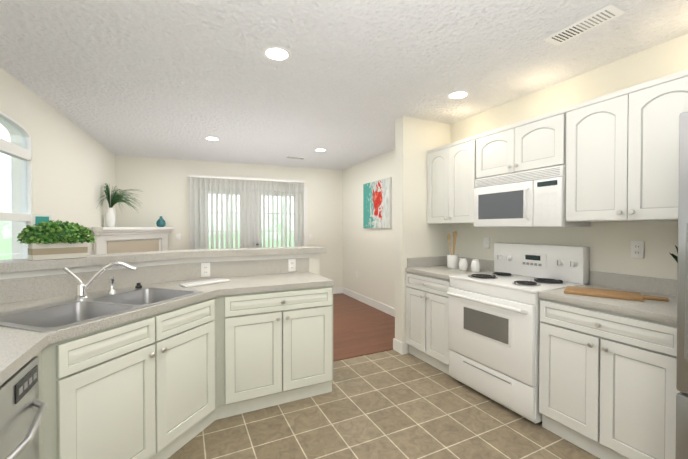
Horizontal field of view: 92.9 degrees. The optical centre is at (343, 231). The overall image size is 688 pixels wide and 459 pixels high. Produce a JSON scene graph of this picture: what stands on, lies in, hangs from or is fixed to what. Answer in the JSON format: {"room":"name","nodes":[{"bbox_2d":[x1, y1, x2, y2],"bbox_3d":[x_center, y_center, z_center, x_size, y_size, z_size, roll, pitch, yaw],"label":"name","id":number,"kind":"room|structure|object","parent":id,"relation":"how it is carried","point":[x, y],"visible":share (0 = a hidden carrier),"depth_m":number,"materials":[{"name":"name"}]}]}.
{"room":"kitchen","nodes":[
{"label":"kitchen","id":0,"kind":"room"},
{"bbox_2d":[0,67,115,258],"bbox_3d":[-3.004,0.044,3.439,0.140,2.500,4.281,0,1,-22],"label":"wall","id":1,"kind":"structure","parent":0,"point":[73,168],"depth_m":3.24,"materials":[{"name":"white paint"}]},
{"bbox_2d":[0,111,31,259],"bbox_3d":[-2.486,0.009,2.326,0.100,1.775,1.110,0,1,-22],"label":"arched window","id":2,"kind":"structure","parent":1,"relation":"in","point":[23,153],"depth_m":2.69,"materials":[{"name":"white paint"}]},
{"bbox_2d":[0,246,325,303],"bbox_3d":[-1.235,0.736,2.393,2.584,1.140,0.897,0,1,-26],"label":"wall","id":3,"kind":"structure","parent":0,"point":[26,279],"depth_m":2.39,"materials":[{"name":"white paint"}]},
{"bbox_2d":[31,214,51,226],"bbox_3d":[-1.930,0.033,2.087,0.096,0.279,0.057,-1,1,-40],"label":"photo frame","id":4,"kind":"object","parent":3,"relation":"on","point":[37,218],"visible":0.24,"depth_m":2.07,"materials":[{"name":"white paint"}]},
{"bbox_2d":[17,220,94,259],"bbox_3d":[-1.770,0.049,2.027,0.347,0.239,0.242,0,1,-26],"label":"potted plant","id":5,"kind":"object","parent":3,"relation":"on","point":[51,239],"visible":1,"depth_m":1.98,"materials":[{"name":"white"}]},
{"bbox_2d":[201,263,209,276],"bbox_3d":[-1.146,0.320,2.709,0.070,0.114,0.008,0,1,-26],"label":"outlet","id":6,"kind":"object","parent":3,"relation":"attached to","point":[205,269],"visible":1,"depth_m":2.71,"materials":[{"name":"white plastic"}]},
{"bbox_2d":[288,259,295,271],"bbox_3d":[-0.483,0.317,3.037,0.070,0.114,0.008,0,1,-26],"label":"outlet","id":7,"kind":"object","parent":3,"relation":"attached to","point":[291,264],"visible":1,"depth_m":3.03,"materials":[{"name":"white plastic"}]},
{"bbox_2d":[115,155,342,287],"bbox_3d":[-2.013,0.016,5.964,4.999,2.500,0.140,0,1,-21],"label":"wall","id":8,"kind":"structure","parent":0,"point":[162,185],"depth_m":5.64,"materials":[{"name":"white paint"}]},
{"bbox_2d":[176,234,180,239],"bbox_3d":[-2.827,0.100,5.576,0.070,0.114,0.016,0,1,-26],"label":"light switch","id":9,"kind":"object","parent":8,"relation":"attached to","point":[178,236],"visible":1,"depth_m":5.58,"materials":[{"name":"white plastic"}]},
{"bbox_2d":[193,182,307,249],"bbox_3d":[-1.702,0.205,6.077,2.070,2.120,0.152,0,1,-21],"label":"window unit","id":10,"kind":"structure","parent":8,"relation":"in","point":[296,213],"depth_m":6.09,"materials":[{"name":"white paint"}]},
{"bbox_2d":[189,174,304,249],"bbox_3d":[-1.700,0.136,5.936,2.016,2.200,0.110,0,1,-21],"label":"vertical blinds","id":11,"kind":"object","parent":10,"relation":"attached to","point":[221,178],"visible":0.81,"depth_m":5.84,"materials":[{"name":"white paint"}]},
{"bbox_2d":[0,0,687,169],"bbox_3d":[-0.404,-1.247,2.658,5.200,0.100,8.700,0,1,-26],"label":"ceiling","id":12,"kind":"structure","parent":0,"point":[348,83],"depth_m":2.33,"materials":[{"name":"paint"}]},
{"bbox_2d":[204,137,219,140],"bbox_3d":[-1.734,-1.214,4.298,0.194,0.003,0.194,0,1,-26],"label":"recessed light","id":13,"kind":"object","parent":12,"relation":"in","point":[212,138],"visible":1,"depth_m":4.28,"materials":[{"name":"white paint"}]},
{"bbox_2d":[262,46,291,61],"bbox_3d":[-0.451,-1.191,2.200,0.194,0.003,0.194,0,1,-26],"label":"recessed light","id":14,"kind":"object","parent":12,"relation":"in","point":[277,53],"visible":1,"depth_m":2.19,"materials":[{"name":"white paint"}]},
{"bbox_2d":[285,156,305,159],"bbox_3d":[-0.812,-1.225,5.468,0.340,0.008,0.140,0,1,-26],"label":"ceiling vent","id":15,"kind":"object","parent":12,"relation":"in","point":[291,157],"visible":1,"depth_m":5.43,"materials":[{"name":"white metal"}]},
{"bbox_2d":[314,149,326,151],"bbox_3d":[-0.354,-1.221,4.936,0.194,0.003,0.194,0,1,-26],"label":"recessed light","id":16,"kind":"object","parent":12,"relation":"in","point":[320,150],"visible":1,"depth_m":4.95,"materials":[{"name":"white paint"}]},
{"bbox_2d":[447,90,469,99],"bbox_3d":[1.008,-1.198,2.882,0.194,0.003,0.194,0,1,-26],"label":"recessed light","id":17,"kind":"object","parent":12,"relation":"in","point":[456,95],"visible":1,"depth_m":2.88,"materials":[{"name":"white paint"}]},
{"bbox_2d":[543,4,625,45],"bbox_3d":[1.378,-1.185,1.897,0.150,0.008,0.360,0,1,-26],"label":"ceiling vent","id":18,"kind":"object","parent":12,"relation":"in","point":[607,13],"visible":1,"depth_m":1.87,"materials":[{"name":"white metal"}]},
{"bbox_2d":[333,293,394,358],"bbox_3d":[-1.434,1.310,4.768,5.000,0.059,3.855,0,1,-26],"label":"floor","id":19,"kind":"structure","parent":0,"point":[359,327],"depth_m":4.32,"materials":[{"name":"laminate"}]},
{"bbox_2d":[92,227,174,254],"bbox_3d":[-3.000,0.608,4.875,1.016,1.340,1.288,0,1,-26],"label":"fireplace mantel","id":20,"kind":"object","parent":19,"relation":"on","point":[110,240],"visible":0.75,"depth_m":4.69,"materials":[{"name":"white paint"}]},
{"bbox_2d":[96,183,140,226],"bbox_3d":[-3.149,-0.367,4.657,0.486,0.614,0.740,0,1,-26],"label":"vase","id":21,"kind":"object","parent":20,"relation":"on","point":[110,218],"visible":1,"depth_m":4.59,"materials":[{"name":"white ceramic"}]},
{"bbox_2d":[156,216,165,226],"bbox_3d":[-2.966,-0.154,5.300,0.140,0.172,0.138,0,1,-26],"label":"vase","id":22,"kind":"object","parent":20,"relation":"on","point":[160,222],"visible":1,"depth_m":5.26,"materials":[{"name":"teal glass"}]},
{"bbox_2d":[343,149,394,307],"bbox_3d":[0.613,0.023,5.378,0.273,2.500,3.231,0,1,-26],"label":"wall","id":23,"kind":"structure","parent":0,"point":[369,255],"depth_m":5.67,"materials":[{"name":"white paint"}]},
{"bbox_2d":[333,287,406,354],"bbox_3d":[-1.190,1.225,4.231,4.238,0.120,4.071,0,1,-26],"label":"baseboard","id":24,"kind":"structure","parent":23,"relation":"attached to","point":[399,347],"depth_m":5.33,"materials":[{"name":"white paint"}]},
{"bbox_2d":[363,177,391,227],"bbox_3d":[0.529,-0.432,5.339,0.035,0.770,0.860,0,1,-24],"label":"canvas painting","id":25,"kind":"object","parent":23,"relation":"attached to","point":[376,204],"visible":1,"depth_m":5.27,"materials":[{"name":"multicoloured"}]},
{"bbox_2d":[168,350,599,458],"bbox_3d":[0.444,1.352,0.899,4.485,0.060,4.745,0,1,-26],"label":"floor","id":26,"kind":"structure","parent":0,"point":[391,404],"depth_m":2.19,"materials":[{"name":"tile"}]},
{"bbox_2d":[0,272,333,458],"bbox_3d":[-0.775,0.860,1.388,2.332,0.914,2.712,0,1,-26],"label":"base cabinet","id":27,"kind":"object","parent":26,"relation":"on","point":[165,370],"depth_m":1.82,"materials":[{"name":"laminate"}]},
{"bbox_2d":[0,356,47,458],"bbox_3d":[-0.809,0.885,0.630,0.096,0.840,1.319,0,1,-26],"label":"dishwasher","id":28,"kind":"object","parent":27,"relation":"in","point":[22,412],"depth_m":1.05,"materials":[{"name":"silver metal"}]},
{"bbox_2d":[0,272,333,385],"bbox_3d":[-0.775,0.427,1.383,2.332,0.040,2.711,0,1,-26],"label":"countertop","id":29,"kind":"structure","parent":27,"relation":"on","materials":[{"name":"laminate"}]},
{"bbox_2d":[0,261,202,332],"bbox_3d":[-1.316,0.389,1.813,0.996,0.406,0.996,0,1,-26],"label":"sink","id":30,"kind":"object","parent":29,"relation":"in","point":[175,308],"depth_m":1.81,"materials":[{"name":"silver metal"}]},
{"bbox_2d":[179,278,229,286],"bbox_3d":[-1.040,0.385,2.450,0.110,0.019,0.340,1,1,41],"label":"folded towel","id":31,"kind":"object","parent":29,"relation":"on","point":[203,282],"visible":0.98,"depth_m":2.41,"materials":[{"name":"white fabric"}]},
{"bbox_2d":[333,348,392,360],"bbox_3d":[0.160,1.292,3.406,0.890,0.006,0.040,0,1,-26],"label":"threshold strip","id":32,"kind":"object","parent":26,"relation":"on","point":[362,354],"depth_m":3.42,"materials":[{"name":"brown wood"}]},
{"bbox_2d":[406,272,450,374],"bbox_3d":[1.069,0.861,3.295,0.628,0.870,0.648,0,1,-26],"label":"base cabinet","id":33,"kind":"object","parent":26,"relation":"on","point":[427,299],"depth_m":3.13,"materials":[{"name":"white paint"}]},
{"bbox_2d":[405,264,488,279],"bbox_3d":[1.070,0.406,3.291,0.626,0.040,0.648,0,1,-26],"label":"countertop","id":34,"kind":"structure","parent":33,"relation":"on","point":[434,269],"depth_m":3.21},
{"bbox_2d":[447,231,458,268],"bbox_3d":[1.133,0.191,3.400,0.116,0.385,0.116,0,1,-26],"label":"utensil crock","id":35,"kind":"object","parent":34,"relation":"on","point":[453,261],"visible":1,"depth_m":3.37,"materials":[{"name":"white ceramic"}]},
{"bbox_2d":[459,258,467,270],"bbox_3d":[1.177,0.325,3.223,0.086,0.122,0.086,0,1,-26],"label":"jar","id":36,"kind":"object","parent":34,"relation":"on","point":[463,264],"visible":1,"depth_m":3.19,"materials":[{"name":"white ceramic"}]},
{"bbox_2d":[471,259,479,271],"bbox_3d":[1.248,0.326,3.102,0.086,0.122,0.086,0,1,-26],"label":"jar","id":37,"kind":"object","parent":34,"relation":"on","point":[475,265],"visible":1,"depth_m":3.07,"materials":[{"name":"white ceramic"}]},
{"bbox_2d":[447,242,589,423],"bbox_3d":[1.341,0.708,2.628,0.717,1.190,0.778,0,1,-26],"label":"range","id":38,"kind":"object","parent":26,"relation":"on","point":[494,336],"visible":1,"depth_m":2.46,"materials":[{"name":"white metal"}]},
{"bbox_2d":[538,296,680,458],"bbox_3d":[1.719,0.875,1.982,0.628,0.870,0.709,0,1,-26],"label":"base cabinet","id":39,"kind":"object","parent":26,"relation":"on","point":[607,379],"depth_m":1.80,"materials":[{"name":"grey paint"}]},
{"bbox_2d":[538,284,676,319],"bbox_3d":[1.719,0.420,1.977,0.626,0.040,0.709,0,1,-26],"label":"countertop","id":40,"kind":"structure","parent":39,"relation":"on","point":[664,310],"depth_m":1.84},
{"bbox_2d":[564,286,668,301],"bbox_3d":[1.667,0.390,2.027,0.490,0.018,0.230,1,1,39],"label":"cutting board","id":41,"kind":"object","parent":40,"relation":"on","point":[617,294],"visible":0.98,"depth_m":2.00,"materials":[{"name":"brown wood"}]},
{"bbox_2d":[670,245,677,262],"bbox_3d":[1.974,0.242,1.866,0.179,0.317,0.167,0,1,-26],"label":"potted snake plant","id":42,"kind":"object","parent":40,"relation":"on","point":[675,257],"visible":0.08,"depth_m":1.88,"materials":[{"name":"green plant"}]},
{"bbox_2d":[675,111,687,458],"bbox_3d":[1.986,0.402,1.180,0.822,1.835,0.940,0,1,-26],"label":"fridge","id":43,"kind":"object","parent":26,"relation":"on","point":[682,380],"visible":1,"depth_m":1.42,"materials":[{"name":"grey metal"}]},
{"bbox_2d":[395,116,450,352],"bbox_3d":[0.973,0.041,3.682,0.865,2.500,0.140,0,1,-26],"label":"wall","id":44,"kind":"structure","parent":0,"point":[417,235],"depth_m":3.50,"materials":[{"name":"white paint"}]},
{"bbox_2d":[407,256,446,267],"bbox_3d":[0.930,0.333,3.572,0.587,0.100,0.018,0,1,-26],"label":"backsplash","id":45,"kind":"structure","parent":44,"relation":"attached to","point":[420,262],"depth_m":3.53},
{"bbox_2d":[450,34,687,284],"bbox_3d":[2.232,0.062,1.809,0.140,2.500,4.615,0,1,-26],"label":"wall","id":46,"kind":"structure","parent":0,"point":[608,244],"depth_m":2.39,"materials":[{"name":"white paint"}]},
{"bbox_2d":[427,136,474,223],"bbox_3d":[1.199,-0.477,3.345,0.338,0.795,0.649,0,1,-26],"label":"upper cabinet","id":47,"kind":"object","parent":46,"relation":"attached to","point":[450,167],"depth_m":3.24,"materials":[{"name":"white paint"}]},
{"bbox_2d":[483,237,489,248],"bbox_3d":[1.424,0.116,3.270,0.012,0.114,0.070,0,1,-26],"label":"light switch","id":48,"kind":"object","parent":46,"relation":"attached to","point":[487,242],"visible":1,"depth_m":3.26,"materials":[{"name":"white plastic"}]},
{"bbox_2d":[475,107,566,178],"bbox_3d":[1.517,-0.670,2.699,0.338,0.395,0.768,0,1,-26],"label":"upper cabinet","id":49,"kind":"object","parent":46,"relation":"attached to","point":[539,142],"depth_m":2.55,"materials":[{"name":"white paint"}]},
{"bbox_2d":[474,165,590,226],"bbox_3d":[1.488,-0.249,2.690,0.403,0.433,0.766,0,1,-26],"label":"over-the-range microwave","id":50,"kind":"object","parent":49,"relation":"attached to","point":[534,198],"visible":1,"depth_m":2.52,"materials":[{"name":"white plastic"}]},
{"bbox_2d":[459,257,676,295],"bbox_3d":[1.673,0.342,2.754,0.019,0.100,2.144,0,1,-26],"label":"backsplash","id":51,"kind":"structure","parent":46,"relation":"attached to","point":[611,280],"depth_m":2.21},
{"bbox_2d":[563,69,687,221],"bbox_3d":[1.848,-0.463,2.031,0.338,0.795,0.710,0,1,-26],"label":"upper cabinet","id":52,"kind":"object","parent":46,"relation":"attached to","point":[616,153],"depth_m":1.96,"materials":[{"name":"white paint"}]},
{"bbox_2d":[631,241,643,257],"bbox_3d":[1.962,0.123,2.186,0.008,0.114,0.070,0,1,-26],"label":"electrical outlet","id":53,"kind":"object","parent":46,"relation":"attached to","point":[637,249],"visible":1,"depth_m":2.18,"materials":[{"name":"white plastic"}]},
{"label":"outside","id":54,"kind":"structure","parent":0,"visible":0},
{"bbox_2d":[0,124,293,259],"bbox_3d":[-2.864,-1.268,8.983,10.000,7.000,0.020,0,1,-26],"label":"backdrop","id":55,"kind":"structure","parent":54,"point":[5,253],"depth_m":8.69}
]}

